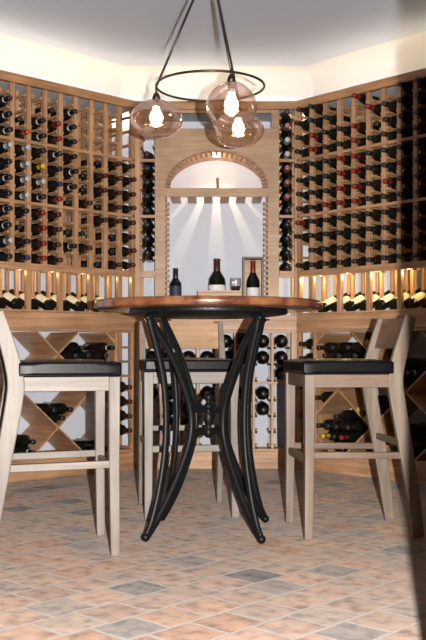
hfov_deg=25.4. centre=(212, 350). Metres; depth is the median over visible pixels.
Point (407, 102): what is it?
wine bottle
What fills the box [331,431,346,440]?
wine bottle
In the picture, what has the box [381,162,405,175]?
wine bottle
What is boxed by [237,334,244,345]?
wine bottle
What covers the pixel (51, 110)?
wine bottle
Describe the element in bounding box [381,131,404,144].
wine bottle
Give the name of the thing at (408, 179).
wine bottle
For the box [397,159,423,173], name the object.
wine bottle
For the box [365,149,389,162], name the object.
wine bottle
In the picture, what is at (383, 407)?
wine bottle
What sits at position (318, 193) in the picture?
wine bottle
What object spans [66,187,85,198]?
wine bottle
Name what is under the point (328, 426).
wine bottle
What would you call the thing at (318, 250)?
wine bottle
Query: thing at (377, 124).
wine bottle
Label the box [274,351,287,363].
wine bottle
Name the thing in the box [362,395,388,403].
wine bottle
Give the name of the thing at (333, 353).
wine bottle
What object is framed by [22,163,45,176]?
wine bottle
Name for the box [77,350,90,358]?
wine bottle
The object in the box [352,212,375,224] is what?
wine bottle
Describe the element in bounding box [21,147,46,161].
wine bottle
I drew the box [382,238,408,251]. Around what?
wine bottle
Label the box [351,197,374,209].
wine bottle
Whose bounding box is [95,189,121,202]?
wine bottle
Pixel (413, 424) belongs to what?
wine bottle
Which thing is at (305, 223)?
wine bottle
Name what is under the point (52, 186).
wine bottle
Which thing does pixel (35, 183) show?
wine bottle
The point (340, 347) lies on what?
wine bottle
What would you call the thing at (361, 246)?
wine bottle
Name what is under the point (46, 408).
wine bottle
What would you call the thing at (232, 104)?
chandelier
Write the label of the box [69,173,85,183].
wine bottle
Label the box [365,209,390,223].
wine bottle
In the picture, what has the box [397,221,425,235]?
wine bottle
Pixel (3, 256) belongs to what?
wine bottle
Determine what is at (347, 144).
wine bottle
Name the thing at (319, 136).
wine bottle
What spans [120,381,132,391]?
wine bottle
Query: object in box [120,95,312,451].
wall
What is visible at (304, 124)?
wine bottle
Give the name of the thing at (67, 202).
wine bottle
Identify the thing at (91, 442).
wine bottle
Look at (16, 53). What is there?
trim
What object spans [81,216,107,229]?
wine bottle
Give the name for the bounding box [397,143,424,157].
wine bottle
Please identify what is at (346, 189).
wine bottle
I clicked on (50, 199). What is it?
wine bottle
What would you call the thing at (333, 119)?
wine bottle
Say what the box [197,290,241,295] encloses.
case
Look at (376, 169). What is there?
wine bottle
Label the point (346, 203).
wine bottle
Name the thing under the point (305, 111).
wine bottle
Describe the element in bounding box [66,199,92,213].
wine bottle
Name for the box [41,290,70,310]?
wine bottle
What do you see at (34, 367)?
seat cushion
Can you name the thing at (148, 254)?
wine bottle
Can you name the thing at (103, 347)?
wine bottle
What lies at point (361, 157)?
wine bottle
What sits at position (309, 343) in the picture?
wine bottle
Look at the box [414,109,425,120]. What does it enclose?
wine bottle
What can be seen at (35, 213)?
wine bottle
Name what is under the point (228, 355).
wine bottle
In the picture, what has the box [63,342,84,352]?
wine bottle
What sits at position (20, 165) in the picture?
wine bottle
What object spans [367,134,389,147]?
wine bottle
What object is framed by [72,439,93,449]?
wine bottle
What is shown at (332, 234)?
wine bottle
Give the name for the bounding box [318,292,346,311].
wine bottle
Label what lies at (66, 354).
wine bottle
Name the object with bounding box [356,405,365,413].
wine bottle
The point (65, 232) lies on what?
wine bottle
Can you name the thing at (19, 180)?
wine bottle
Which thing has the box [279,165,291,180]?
wine bottle
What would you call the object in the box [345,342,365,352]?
wine bottle
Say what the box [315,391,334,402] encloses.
wine bottle
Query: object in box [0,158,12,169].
wine bottle
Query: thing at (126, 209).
wine bottle
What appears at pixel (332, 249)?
wine bottle
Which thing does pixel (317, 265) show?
wine bottle
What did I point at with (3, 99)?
wine bottle
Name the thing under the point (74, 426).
wall
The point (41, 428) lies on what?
wine rack
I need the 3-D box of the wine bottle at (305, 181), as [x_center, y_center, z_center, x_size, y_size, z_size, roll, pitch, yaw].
[0.674,-1.142,6.413,0.300,0.075,0.075,0,0,-43]
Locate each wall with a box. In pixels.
[0,67,119,450]
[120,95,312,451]
[313,66,425,450]
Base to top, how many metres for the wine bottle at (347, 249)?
0.075 m
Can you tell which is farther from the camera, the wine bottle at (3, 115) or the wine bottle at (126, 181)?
the wine bottle at (126, 181)
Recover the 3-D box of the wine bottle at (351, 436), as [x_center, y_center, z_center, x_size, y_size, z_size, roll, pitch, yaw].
[0.927,0.556,6.160,0.300,0.075,0.075,0,0,-43]
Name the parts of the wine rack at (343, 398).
rail, rail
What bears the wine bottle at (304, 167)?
in the wine rack at (386, 89)
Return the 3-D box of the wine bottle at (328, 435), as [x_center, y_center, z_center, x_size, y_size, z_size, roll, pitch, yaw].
[0.821,0.556,6.271,0.300,0.075,0.075,0,0,-43]
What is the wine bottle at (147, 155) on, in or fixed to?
in the wine rack at (187, 147)
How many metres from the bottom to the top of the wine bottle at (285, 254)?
0.085 m
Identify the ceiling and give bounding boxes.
[0,0,425,65]
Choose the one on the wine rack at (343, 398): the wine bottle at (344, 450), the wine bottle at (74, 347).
the wine bottle at (344, 450)
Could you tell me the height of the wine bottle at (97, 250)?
0.075 m
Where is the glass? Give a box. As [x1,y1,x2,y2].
[231,286,240,289]
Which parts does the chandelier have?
globe, bulb, rod, rod, rod, globe, bulb, globe, bulb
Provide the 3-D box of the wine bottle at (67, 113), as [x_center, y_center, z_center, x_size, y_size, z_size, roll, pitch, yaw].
[-0.968,-1.518,6.092,0.075,0.075,0.300,0,0,-43]
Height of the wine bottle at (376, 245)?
0.079 m
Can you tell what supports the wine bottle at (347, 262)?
in the wine rack at (386, 89)
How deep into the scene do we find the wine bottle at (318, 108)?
6.26 m
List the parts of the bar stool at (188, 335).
leg, apron rail, leg, panel, foot rail, apron rail, leg, leg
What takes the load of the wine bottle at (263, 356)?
in the wine rack at (269, 457)
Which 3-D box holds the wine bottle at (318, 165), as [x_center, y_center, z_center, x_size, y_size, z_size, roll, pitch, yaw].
[0.739,-1.236,6.317,0.300,0.079,0.079,0,0,-43]
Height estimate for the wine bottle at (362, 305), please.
0.155 m
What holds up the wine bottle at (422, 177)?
in the wine rack at (386, 89)
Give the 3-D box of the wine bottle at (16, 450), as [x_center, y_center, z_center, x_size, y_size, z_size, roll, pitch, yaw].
[-1.266,0.623,5.853,0.075,0.075,0.300,0,0,-43]
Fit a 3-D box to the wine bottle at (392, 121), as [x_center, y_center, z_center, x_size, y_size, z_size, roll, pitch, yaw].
[1.158,-1.423,5.901,0.300,0.075,0.075,0,0,-43]
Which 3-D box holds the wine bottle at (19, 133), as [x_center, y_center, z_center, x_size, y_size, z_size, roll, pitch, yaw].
[-1.220,-1.331,5.843,0.079,0.079,0.300,0,0,-43]
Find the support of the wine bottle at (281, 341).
in the wine rack at (269, 457)
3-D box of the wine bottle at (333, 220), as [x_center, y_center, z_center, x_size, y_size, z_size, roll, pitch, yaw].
[0.835,-0.853,6.244,0.300,0.075,0.075,0,0,-43]
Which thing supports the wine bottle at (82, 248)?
in the wine rack at (95, 108)
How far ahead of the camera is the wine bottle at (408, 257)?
5.74 m
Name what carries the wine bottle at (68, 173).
in the wine rack at (95, 108)
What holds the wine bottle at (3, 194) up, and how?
in the wine rack at (95, 108)
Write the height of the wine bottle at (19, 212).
0.075 m
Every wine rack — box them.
[0,70,135,314]
[0,328,134,482]
[135,101,296,314]
[135,330,296,468]
[296,68,425,314]
[297,327,425,483]
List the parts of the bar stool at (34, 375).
leg, leg, apron rail, leg, foot rail, leg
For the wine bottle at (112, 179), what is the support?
in the wine rack at (95, 108)
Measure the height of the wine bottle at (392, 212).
0.075 m
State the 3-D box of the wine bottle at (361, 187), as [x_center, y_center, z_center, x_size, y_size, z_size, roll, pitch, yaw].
[0.996,-1.043,6.072,0.300,0.075,0.075,0,0,-43]
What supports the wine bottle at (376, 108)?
in the wine rack at (386, 89)
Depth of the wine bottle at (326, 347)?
6.24 m
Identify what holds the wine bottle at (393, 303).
on the countertop at (346, 320)
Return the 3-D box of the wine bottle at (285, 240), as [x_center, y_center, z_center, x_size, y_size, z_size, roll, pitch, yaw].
[0.501,-0.757,6.503,0.085,0.085,0.313,0,0,0]
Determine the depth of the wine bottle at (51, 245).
5.95 m
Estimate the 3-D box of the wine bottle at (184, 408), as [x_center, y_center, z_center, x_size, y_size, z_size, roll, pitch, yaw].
[-0.167,0.396,6.506,0.094,0.094,0.347,0,0,0]
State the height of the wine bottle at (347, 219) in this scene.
0.075 m
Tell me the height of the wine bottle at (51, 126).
0.075 m
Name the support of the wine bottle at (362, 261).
in the wine rack at (386, 89)
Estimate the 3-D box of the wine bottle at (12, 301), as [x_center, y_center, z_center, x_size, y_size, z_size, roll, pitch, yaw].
[-1.292,-0.324,5.920,0.075,0.155,0.296,0,0,-43]
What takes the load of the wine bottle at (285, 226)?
in the wine rack at (187, 147)
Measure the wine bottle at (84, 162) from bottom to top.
0.079 m
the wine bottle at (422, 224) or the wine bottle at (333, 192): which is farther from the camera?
the wine bottle at (333, 192)
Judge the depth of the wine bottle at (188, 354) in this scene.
6.43 m
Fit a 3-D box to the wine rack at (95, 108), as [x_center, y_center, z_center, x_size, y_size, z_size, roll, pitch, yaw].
[-1.160,-0.967,6.031,1.438,1.446,0.357,0,0,-43]
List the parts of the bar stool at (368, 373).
leg, foot rail, apron rail, leg, apron rail, leg, panel, leg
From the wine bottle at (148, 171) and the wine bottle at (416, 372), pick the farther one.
the wine bottle at (148, 171)
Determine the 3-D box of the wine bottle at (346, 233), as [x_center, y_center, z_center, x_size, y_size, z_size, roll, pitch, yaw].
[0.901,-0.758,6.145,0.300,0.075,0.075,0,0,-43]
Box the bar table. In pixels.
[94,295,322,543]
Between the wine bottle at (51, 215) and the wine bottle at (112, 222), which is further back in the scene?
the wine bottle at (112, 222)
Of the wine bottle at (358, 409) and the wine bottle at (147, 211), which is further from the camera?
the wine bottle at (147, 211)
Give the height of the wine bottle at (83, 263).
0.075 m
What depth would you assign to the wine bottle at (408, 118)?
5.75 m
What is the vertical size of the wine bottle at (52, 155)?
0.075 m
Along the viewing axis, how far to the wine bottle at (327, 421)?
6.24 m
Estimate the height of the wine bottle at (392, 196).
0.075 m
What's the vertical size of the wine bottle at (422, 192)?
0.075 m
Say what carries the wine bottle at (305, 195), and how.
in the wine rack at (386, 89)
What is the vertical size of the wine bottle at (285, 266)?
0.085 m
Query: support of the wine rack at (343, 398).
on the floor
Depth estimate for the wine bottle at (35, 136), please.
5.86 m
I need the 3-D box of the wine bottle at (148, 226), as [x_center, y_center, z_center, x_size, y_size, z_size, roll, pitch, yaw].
[-0.444,-0.852,6.503,0.085,0.085,0.313,0,0,0]
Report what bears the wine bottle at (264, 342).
in the wine rack at (269, 457)
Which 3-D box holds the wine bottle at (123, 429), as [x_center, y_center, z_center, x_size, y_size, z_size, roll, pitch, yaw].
[-0.650,0.532,6.413,0.075,0.075,0.300,0,0,-43]
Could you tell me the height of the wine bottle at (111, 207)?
0.075 m
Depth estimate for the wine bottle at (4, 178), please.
5.70 m
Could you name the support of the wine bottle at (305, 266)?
in the wine rack at (386, 89)
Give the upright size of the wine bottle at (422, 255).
0.075 m
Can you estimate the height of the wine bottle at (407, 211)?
0.075 m
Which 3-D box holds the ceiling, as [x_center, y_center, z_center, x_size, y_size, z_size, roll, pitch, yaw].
[0.000,-2.040,3.500,10.000,0.100,11.000,0,0,0]
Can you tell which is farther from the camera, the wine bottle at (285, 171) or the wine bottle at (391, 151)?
the wine bottle at (285, 171)
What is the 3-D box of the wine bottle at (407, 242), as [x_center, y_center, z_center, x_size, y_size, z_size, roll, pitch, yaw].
[1.224,-0.663,5.801,0.300,0.075,0.075,0,0,-43]
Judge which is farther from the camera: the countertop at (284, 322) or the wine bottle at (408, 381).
the countertop at (284, 322)
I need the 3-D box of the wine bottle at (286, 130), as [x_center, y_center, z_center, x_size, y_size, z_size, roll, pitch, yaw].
[0.501,-1.517,6.503,0.085,0.085,0.313,0,0,0]
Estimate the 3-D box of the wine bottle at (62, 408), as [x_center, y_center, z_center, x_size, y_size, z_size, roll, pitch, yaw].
[-0.999,0.371,6.095,0.075,0.075,0.300,0,0,-43]
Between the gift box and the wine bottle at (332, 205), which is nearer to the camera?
the wine bottle at (332, 205)
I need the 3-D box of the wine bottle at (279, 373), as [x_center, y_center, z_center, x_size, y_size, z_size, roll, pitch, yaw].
[0.467,0.157,6.506,0.094,0.094,0.347,0,0,0]
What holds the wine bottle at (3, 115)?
in the wine rack at (95, 108)
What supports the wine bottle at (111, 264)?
in the wine rack at (95, 108)
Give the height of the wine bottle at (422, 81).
0.079 m
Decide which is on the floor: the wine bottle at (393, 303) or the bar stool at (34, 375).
the bar stool at (34, 375)
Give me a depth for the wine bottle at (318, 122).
6.26 m
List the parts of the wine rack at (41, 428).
rail, rail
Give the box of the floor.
[0,469,425,639]
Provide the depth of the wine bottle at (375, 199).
5.91 m
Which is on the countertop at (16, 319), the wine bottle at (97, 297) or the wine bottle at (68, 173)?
the wine bottle at (97, 297)
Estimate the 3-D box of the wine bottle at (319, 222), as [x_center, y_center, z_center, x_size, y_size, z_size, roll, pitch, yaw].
[0.748,-0.857,6.325,0.300,0.079,0.079,0,0,-43]
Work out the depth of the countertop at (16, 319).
6.03 m
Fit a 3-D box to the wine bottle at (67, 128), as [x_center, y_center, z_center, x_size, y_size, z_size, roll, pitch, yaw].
[-0.975,-1.423,6.098,0.075,0.075,0.300,0,0,-43]
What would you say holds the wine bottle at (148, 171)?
in the wine rack at (187, 147)
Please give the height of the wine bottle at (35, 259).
0.079 m
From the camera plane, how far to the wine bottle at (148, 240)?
6.46 m
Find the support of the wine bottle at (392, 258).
in the wine rack at (386, 89)
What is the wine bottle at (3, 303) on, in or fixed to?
on the countertop at (16, 319)
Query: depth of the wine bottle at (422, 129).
5.64 m
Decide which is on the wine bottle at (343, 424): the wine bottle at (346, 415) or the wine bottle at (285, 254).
the wine bottle at (346, 415)
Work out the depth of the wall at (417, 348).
6.29 m
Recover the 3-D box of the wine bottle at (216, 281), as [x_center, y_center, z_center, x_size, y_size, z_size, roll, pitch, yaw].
[0.028,-0.445,6.590,0.122,0.401,0.123,0,0,0]
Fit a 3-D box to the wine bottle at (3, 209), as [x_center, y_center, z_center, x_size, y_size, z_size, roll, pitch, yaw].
[-1.313,-0.857,5.770,0.079,0.079,0.300,0,0,-43]
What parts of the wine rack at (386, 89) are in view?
crown rail, rail, rail, rail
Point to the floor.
(203, 573)
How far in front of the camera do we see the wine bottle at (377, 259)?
5.92 m
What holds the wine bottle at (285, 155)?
in the wine rack at (187, 147)
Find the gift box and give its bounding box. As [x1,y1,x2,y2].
[242,257,263,295]
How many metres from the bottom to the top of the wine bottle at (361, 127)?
0.075 m
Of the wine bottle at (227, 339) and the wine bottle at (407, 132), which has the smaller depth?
the wine bottle at (407, 132)
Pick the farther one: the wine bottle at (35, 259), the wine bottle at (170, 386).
the wine bottle at (170, 386)
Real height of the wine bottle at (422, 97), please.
0.079 m
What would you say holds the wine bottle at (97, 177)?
in the wine rack at (95, 108)
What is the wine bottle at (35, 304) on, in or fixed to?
on the countertop at (16, 319)
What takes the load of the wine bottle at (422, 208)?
in the wine rack at (386, 89)
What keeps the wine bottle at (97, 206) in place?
in the wine rack at (95, 108)
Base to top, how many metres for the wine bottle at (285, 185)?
0.085 m
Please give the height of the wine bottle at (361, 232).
0.075 m
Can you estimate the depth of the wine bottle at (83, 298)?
6.28 m
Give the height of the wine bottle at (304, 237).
0.079 m
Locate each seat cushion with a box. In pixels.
[19,359,120,376]
[139,358,232,371]
[284,358,393,374]
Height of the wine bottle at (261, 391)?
0.094 m
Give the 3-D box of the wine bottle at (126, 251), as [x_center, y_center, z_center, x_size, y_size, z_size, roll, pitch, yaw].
[-0.621,-0.670,6.407,0.079,0.079,0.300,0,0,-43]
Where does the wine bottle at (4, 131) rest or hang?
in the wine rack at (95, 108)
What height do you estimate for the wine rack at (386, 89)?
1.446 m
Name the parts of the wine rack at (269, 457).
rail, rail, rail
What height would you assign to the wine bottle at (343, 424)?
0.075 m
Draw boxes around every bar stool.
[0,310,120,555]
[138,321,239,519]
[284,315,423,539]
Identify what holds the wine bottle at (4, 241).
in the wine rack at (95, 108)
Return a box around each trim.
[0,33,125,94]
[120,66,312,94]
[307,31,425,94]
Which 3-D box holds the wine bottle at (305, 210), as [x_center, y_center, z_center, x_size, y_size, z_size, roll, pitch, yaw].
[0.673,-0.952,6.412,0.300,0.075,0.075,0,0,-43]
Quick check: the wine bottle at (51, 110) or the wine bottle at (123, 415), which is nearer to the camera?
the wine bottle at (51, 110)
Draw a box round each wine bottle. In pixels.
[0,95,12,107]
[0,111,12,123]
[0,126,12,135]
[0,142,12,154]
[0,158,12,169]
[0,173,12,185]
[0,189,12,198]
[0,204,12,216]
[0,220,11,232]
[0,236,13,247]
[0,251,12,260]
[0,297,6,308]
[2,290,22,308]
[3,206,29,220]
[4,144,30,159]
[4,191,29,205]
[4,224,22,235]
[5,175,29,190]
[6,116,22,124]
[6,160,30,174]
[6,237,30,250]
[7,129,30,142]
[7,253,30,262]
[9,289,39,309]
[14,447,22,452]
[15,434,35,445]
[15,445,35,451]
[19,117,45,130]
[19,208,45,222]
[19,223,46,237]
[19,239,46,252]
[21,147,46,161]
[21,178,45,192]
[21,193,46,207]
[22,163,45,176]
[23,132,46,145]
[31,254,46,263]
[35,107,54,114]
[35,291,54,309]
[35,403,56,414]
[36,165,62,179]
[36,240,61,253]
[37,180,62,194]
[37,225,62,238]
[38,150,62,164]
[38,195,62,209]
[38,210,61,223]
[39,255,62,264]
[40,120,61,132]
[40,135,61,148]
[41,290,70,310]
[44,402,72,414]
[47,412,64,422]
[51,108,77,121]
[51,229,70,240]
[52,242,76,254]
[54,183,77,196]
[54,200,70,210]
[55,123,76,136]
[55,138,77,151]
[55,153,77,166]
[55,168,78,181]
[56,292,85,310]
[60,350,77,358]
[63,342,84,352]
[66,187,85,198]
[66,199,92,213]
[66,230,85,241]
[66,243,92,256]
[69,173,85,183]
[71,160,99,172]
[71,204,99,216]
[71,260,99,267]
[71,292,98,311]
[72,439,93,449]
[75,438,105,449]
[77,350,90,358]
[81,172,108,186]
[81,187,107,200]
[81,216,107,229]
[82,350,108,359]
[84,342,114,352]
[85,233,114,244]
[85,293,106,311]
[86,247,114,258]
[95,161,121,173]
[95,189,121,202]
[95,217,122,230]
[95,260,121,269]
[96,203,121,215]
[98,175,122,187]
[109,233,135,243]
[109,246,136,257]
[112,163,134,175]
[112,219,135,231]
[113,176,136,189]
[113,190,135,203]
[113,204,136,217]
[114,261,135,269]
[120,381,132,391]
[120,396,132,406]
[120,410,132,420]
[120,424,132,434]
[142,151,154,166]
[142,165,154,180]
[142,179,154,194]
[142,193,154,207]
[142,207,154,221]
[142,221,154,235]
[142,235,154,248]
[142,249,154,262]
[146,351,155,358]
[153,385,158,399]
[168,385,172,399]
[169,400,172,415]
[170,268,181,295]
[182,402,187,415]
[182,416,188,430]
[183,351,195,357]
[200,351,213,357]
[200,385,213,398]
[208,258,225,289]
[224,334,231,347]
[225,351,231,358]
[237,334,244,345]
[246,261,259,295]
[255,385,268,399]
[255,401,268,415]
[256,351,268,363]
[259,334,268,347]
[274,334,287,347]
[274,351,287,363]
[274,367,284,380]
[279,109,291,126]
[279,123,291,139]
[279,137,291,153]
[279,151,291,167]
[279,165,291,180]
[279,179,291,194]
[279,193,291,207]
[279,207,291,221]
[279,221,291,235]
[279,235,291,248]
[279,249,291,262]
[279,263,291,270]
[294,120,318,133]
[294,162,317,173]
[294,232,316,243]
[295,134,308,145]
[295,148,316,157]
[295,219,317,229]
[295,261,308,269]
[296,107,308,117]
[296,177,318,189]
[296,191,318,200]
[296,205,320,217]
[299,338,312,349]
[299,353,312,358]
[307,117,333,128]
[307,160,331,173]
[307,174,331,187]
[308,103,336,115]
[308,146,330,158]
[308,189,332,201]
[308,203,332,215]
[308,231,336,244]
[309,132,330,144]
[309,217,331,229]
[309,246,336,258]
[309,260,322,268]
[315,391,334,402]
[316,342,339,352]
[316,419,339,429]
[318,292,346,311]
[321,128,345,141]
[321,244,350,257]
[321,259,343,267]
[321,429,339,440]
[322,143,343,155]
[322,157,345,170]
[322,172,346,185]
[322,201,345,213]
[322,350,338,357]
[323,114,350,125]
[323,187,346,199]
[323,216,344,227]
[323,230,347,242]
[326,419,342,430]
[330,292,360,311]
[330,342,354,352]
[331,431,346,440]
[333,420,361,431]
[334,410,361,420]
[335,228,358,240]
[335,441,354,451]
[336,126,359,138]
[336,140,358,153]
[336,155,358,168]
[336,169,360,182]
[336,184,360,197]
[336,199,361,212]
[336,350,353,357]
[337,214,362,226]
[337,243,361,255]
[337,258,358,266]
[339,431,364,441]
[344,291,375,310]
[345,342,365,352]
[345,420,368,431]
[350,122,379,136]
[350,152,374,165]
[350,241,379,254]
[351,93,379,104]
[351,137,373,150]
[351,167,375,180]
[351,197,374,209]
[352,182,373,195]
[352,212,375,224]
[352,227,377,239]
[352,256,373,265]
[352,350,366,358]
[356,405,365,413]
[359,290,389,310]
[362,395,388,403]
[365,104,389,117]
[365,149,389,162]
[365,164,390,178]
[365,194,389,208]
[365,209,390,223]
[366,179,389,192]
[366,224,393,238]
[366,240,391,252]
[366,255,388,264]
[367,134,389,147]
[374,121,388,127]
[374,289,404,309]
[379,404,389,415]
[380,192,405,205]
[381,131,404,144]
[381,146,404,160]
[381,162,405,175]
[381,207,405,221]
[381,253,405,262]
[382,100,396,113]
[382,116,404,129]
[382,177,406,190]
[382,223,406,236]
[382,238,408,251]
[389,288,420,309]
[394,423,425,432]
[396,128,420,141]
[396,236,424,250]
[396,252,412,261]
[397,81,423,94]
[397,96,424,109]
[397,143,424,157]
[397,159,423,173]
[397,174,422,188]
[397,190,423,204]
[397,205,424,219]
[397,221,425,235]
[398,112,420,125]
[403,376,416,386]
[405,289,425,308]
[405,367,425,378]
[413,124,425,133]
[413,250,425,260]
[414,77,425,88]
[414,93,425,104]
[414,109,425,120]
[414,140,425,151]
[414,157,425,167]
[414,172,425,183]
[414,188,425,196]
[414,204,425,214]
[414,219,425,230]
[414,236,425,245]
[421,298,425,307]
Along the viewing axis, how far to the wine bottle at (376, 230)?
5.92 m
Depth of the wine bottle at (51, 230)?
5.95 m
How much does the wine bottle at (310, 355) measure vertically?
0.075 m
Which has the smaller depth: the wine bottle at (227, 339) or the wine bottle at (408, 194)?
the wine bottle at (408, 194)
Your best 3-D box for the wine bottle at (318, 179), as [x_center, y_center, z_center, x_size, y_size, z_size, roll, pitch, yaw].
[0.739,-1.138,6.316,0.300,0.075,0.075,0,0,-43]
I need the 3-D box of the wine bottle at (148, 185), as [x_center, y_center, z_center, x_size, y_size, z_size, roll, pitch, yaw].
[-0.444,-1.137,6.503,0.085,0.085,0.313,0,0,0]
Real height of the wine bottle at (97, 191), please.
0.079 m
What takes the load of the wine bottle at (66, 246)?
in the wine rack at (95, 108)
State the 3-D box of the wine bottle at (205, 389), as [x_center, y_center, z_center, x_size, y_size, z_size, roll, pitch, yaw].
[-0.040,0.288,6.506,0.094,0.094,0.347,0,0,0]
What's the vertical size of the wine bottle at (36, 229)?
0.075 m
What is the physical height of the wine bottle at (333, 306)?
0.155 m
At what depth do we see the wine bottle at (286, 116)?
6.45 m
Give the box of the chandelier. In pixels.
[129,0,265,147]
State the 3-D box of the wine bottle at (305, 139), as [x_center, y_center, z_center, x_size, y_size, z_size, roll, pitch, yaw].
[0.668,-1.427,6.407,0.300,0.075,0.075,0,0,-43]
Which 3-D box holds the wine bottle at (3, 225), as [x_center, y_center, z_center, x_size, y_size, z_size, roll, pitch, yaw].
[-1.319,-0.758,5.775,0.075,0.075,0.300,0,0,-43]
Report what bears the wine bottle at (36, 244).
in the wine rack at (95, 108)
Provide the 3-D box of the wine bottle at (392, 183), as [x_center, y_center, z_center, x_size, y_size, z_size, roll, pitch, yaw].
[1.158,-1.043,5.901,0.300,0.075,0.075,0,0,-43]
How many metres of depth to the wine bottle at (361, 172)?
6.00 m
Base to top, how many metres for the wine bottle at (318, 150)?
0.079 m
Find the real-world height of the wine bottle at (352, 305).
0.155 m
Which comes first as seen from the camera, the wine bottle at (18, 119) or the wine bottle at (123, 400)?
the wine bottle at (18, 119)
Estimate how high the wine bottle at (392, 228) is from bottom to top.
0.075 m
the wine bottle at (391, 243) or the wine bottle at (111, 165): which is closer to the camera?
the wine bottle at (391, 243)
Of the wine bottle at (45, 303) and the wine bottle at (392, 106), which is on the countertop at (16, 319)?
the wine bottle at (45, 303)
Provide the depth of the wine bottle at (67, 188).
6.03 m
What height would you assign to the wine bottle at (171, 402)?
0.094 m
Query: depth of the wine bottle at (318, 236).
6.26 m
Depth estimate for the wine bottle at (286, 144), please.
6.46 m
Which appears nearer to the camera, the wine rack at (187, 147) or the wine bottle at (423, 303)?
the wine bottle at (423, 303)
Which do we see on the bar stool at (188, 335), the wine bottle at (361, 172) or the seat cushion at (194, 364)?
the seat cushion at (194, 364)
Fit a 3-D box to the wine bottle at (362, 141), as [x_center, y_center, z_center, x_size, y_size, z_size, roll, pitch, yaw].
[0.989,-1.331,6.065,0.300,0.079,0.079,0,0,-43]
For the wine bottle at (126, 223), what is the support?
in the wine rack at (95, 108)
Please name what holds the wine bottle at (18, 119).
in the wine rack at (95, 108)
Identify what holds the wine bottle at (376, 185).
in the wine rack at (386, 89)
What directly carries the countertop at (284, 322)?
on the wine rack at (269, 457)
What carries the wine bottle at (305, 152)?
in the wine rack at (386, 89)
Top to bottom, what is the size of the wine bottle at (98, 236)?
0.079 m
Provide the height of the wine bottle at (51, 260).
0.075 m
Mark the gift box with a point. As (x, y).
(246, 264)
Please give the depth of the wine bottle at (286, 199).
6.46 m
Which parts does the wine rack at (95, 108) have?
rail, rail, rail, crown rail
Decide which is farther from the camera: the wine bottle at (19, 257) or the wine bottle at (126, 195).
the wine bottle at (126, 195)
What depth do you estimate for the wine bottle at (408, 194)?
5.74 m
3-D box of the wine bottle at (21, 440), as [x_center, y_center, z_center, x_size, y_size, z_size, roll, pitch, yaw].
[-1.197,0.556,5.892,0.075,0.075,0.300,0,0,-43]
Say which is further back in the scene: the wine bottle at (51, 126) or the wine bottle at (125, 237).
the wine bottle at (125, 237)
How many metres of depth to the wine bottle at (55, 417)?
5.99 m
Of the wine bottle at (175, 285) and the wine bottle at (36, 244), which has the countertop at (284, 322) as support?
the wine bottle at (175, 285)
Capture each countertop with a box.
[4,311,134,329]
[135,315,296,329]
[297,310,425,329]
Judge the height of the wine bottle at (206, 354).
0.094 m
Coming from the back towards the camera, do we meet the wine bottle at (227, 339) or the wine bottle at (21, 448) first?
the wine bottle at (227, 339)
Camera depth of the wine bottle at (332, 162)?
6.17 m
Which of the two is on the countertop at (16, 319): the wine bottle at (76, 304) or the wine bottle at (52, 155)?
the wine bottle at (76, 304)
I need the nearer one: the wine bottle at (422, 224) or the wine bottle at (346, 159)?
the wine bottle at (422, 224)
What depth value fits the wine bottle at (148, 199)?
6.46 m
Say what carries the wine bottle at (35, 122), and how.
in the wine rack at (95, 108)
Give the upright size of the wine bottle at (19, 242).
0.079 m
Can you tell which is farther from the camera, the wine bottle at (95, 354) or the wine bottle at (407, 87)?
the wine bottle at (95, 354)
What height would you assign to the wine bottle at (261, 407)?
0.094 m
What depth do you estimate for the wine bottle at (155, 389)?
6.45 m
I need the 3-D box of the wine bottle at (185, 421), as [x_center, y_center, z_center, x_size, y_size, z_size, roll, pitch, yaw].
[-0.167,0.504,6.506,0.094,0.094,0.347,0,0,0]
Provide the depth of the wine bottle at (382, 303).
5.96 m
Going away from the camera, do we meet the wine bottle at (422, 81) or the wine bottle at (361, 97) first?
the wine bottle at (422, 81)
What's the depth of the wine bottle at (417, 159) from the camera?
5.65 m
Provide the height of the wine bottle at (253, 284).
0.382 m
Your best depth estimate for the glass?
6.44 m
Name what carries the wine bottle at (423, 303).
on the countertop at (346, 320)
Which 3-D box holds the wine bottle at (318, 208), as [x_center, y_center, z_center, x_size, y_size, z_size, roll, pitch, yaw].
[0.745,-0.948,6.322,0.300,0.075,0.075,0,0,-43]
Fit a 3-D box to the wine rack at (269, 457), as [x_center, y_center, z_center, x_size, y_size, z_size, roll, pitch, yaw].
[0.021,0.329,6.574,1.096,0.940,0.341,0,0,0]
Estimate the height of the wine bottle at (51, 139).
0.075 m
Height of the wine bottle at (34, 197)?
0.079 m
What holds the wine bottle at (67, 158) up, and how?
in the wine rack at (95, 108)
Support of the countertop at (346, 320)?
on the wine rack at (343, 398)
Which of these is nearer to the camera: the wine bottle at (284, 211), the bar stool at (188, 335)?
the bar stool at (188, 335)
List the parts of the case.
case lid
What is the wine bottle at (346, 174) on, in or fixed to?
in the wine rack at (386, 89)
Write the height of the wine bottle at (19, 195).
0.075 m
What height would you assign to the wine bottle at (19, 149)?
0.079 m
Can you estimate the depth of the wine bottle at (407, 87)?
5.74 m
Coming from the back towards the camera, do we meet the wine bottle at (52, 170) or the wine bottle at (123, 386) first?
the wine bottle at (123, 386)
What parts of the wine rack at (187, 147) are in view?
rail, rail, rail, toothed trim, crown rail, toothed arch trim, niche rail, arched panel, toothed trim, rail, rail, rail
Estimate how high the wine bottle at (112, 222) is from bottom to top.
0.079 m
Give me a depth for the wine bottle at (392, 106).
5.83 m

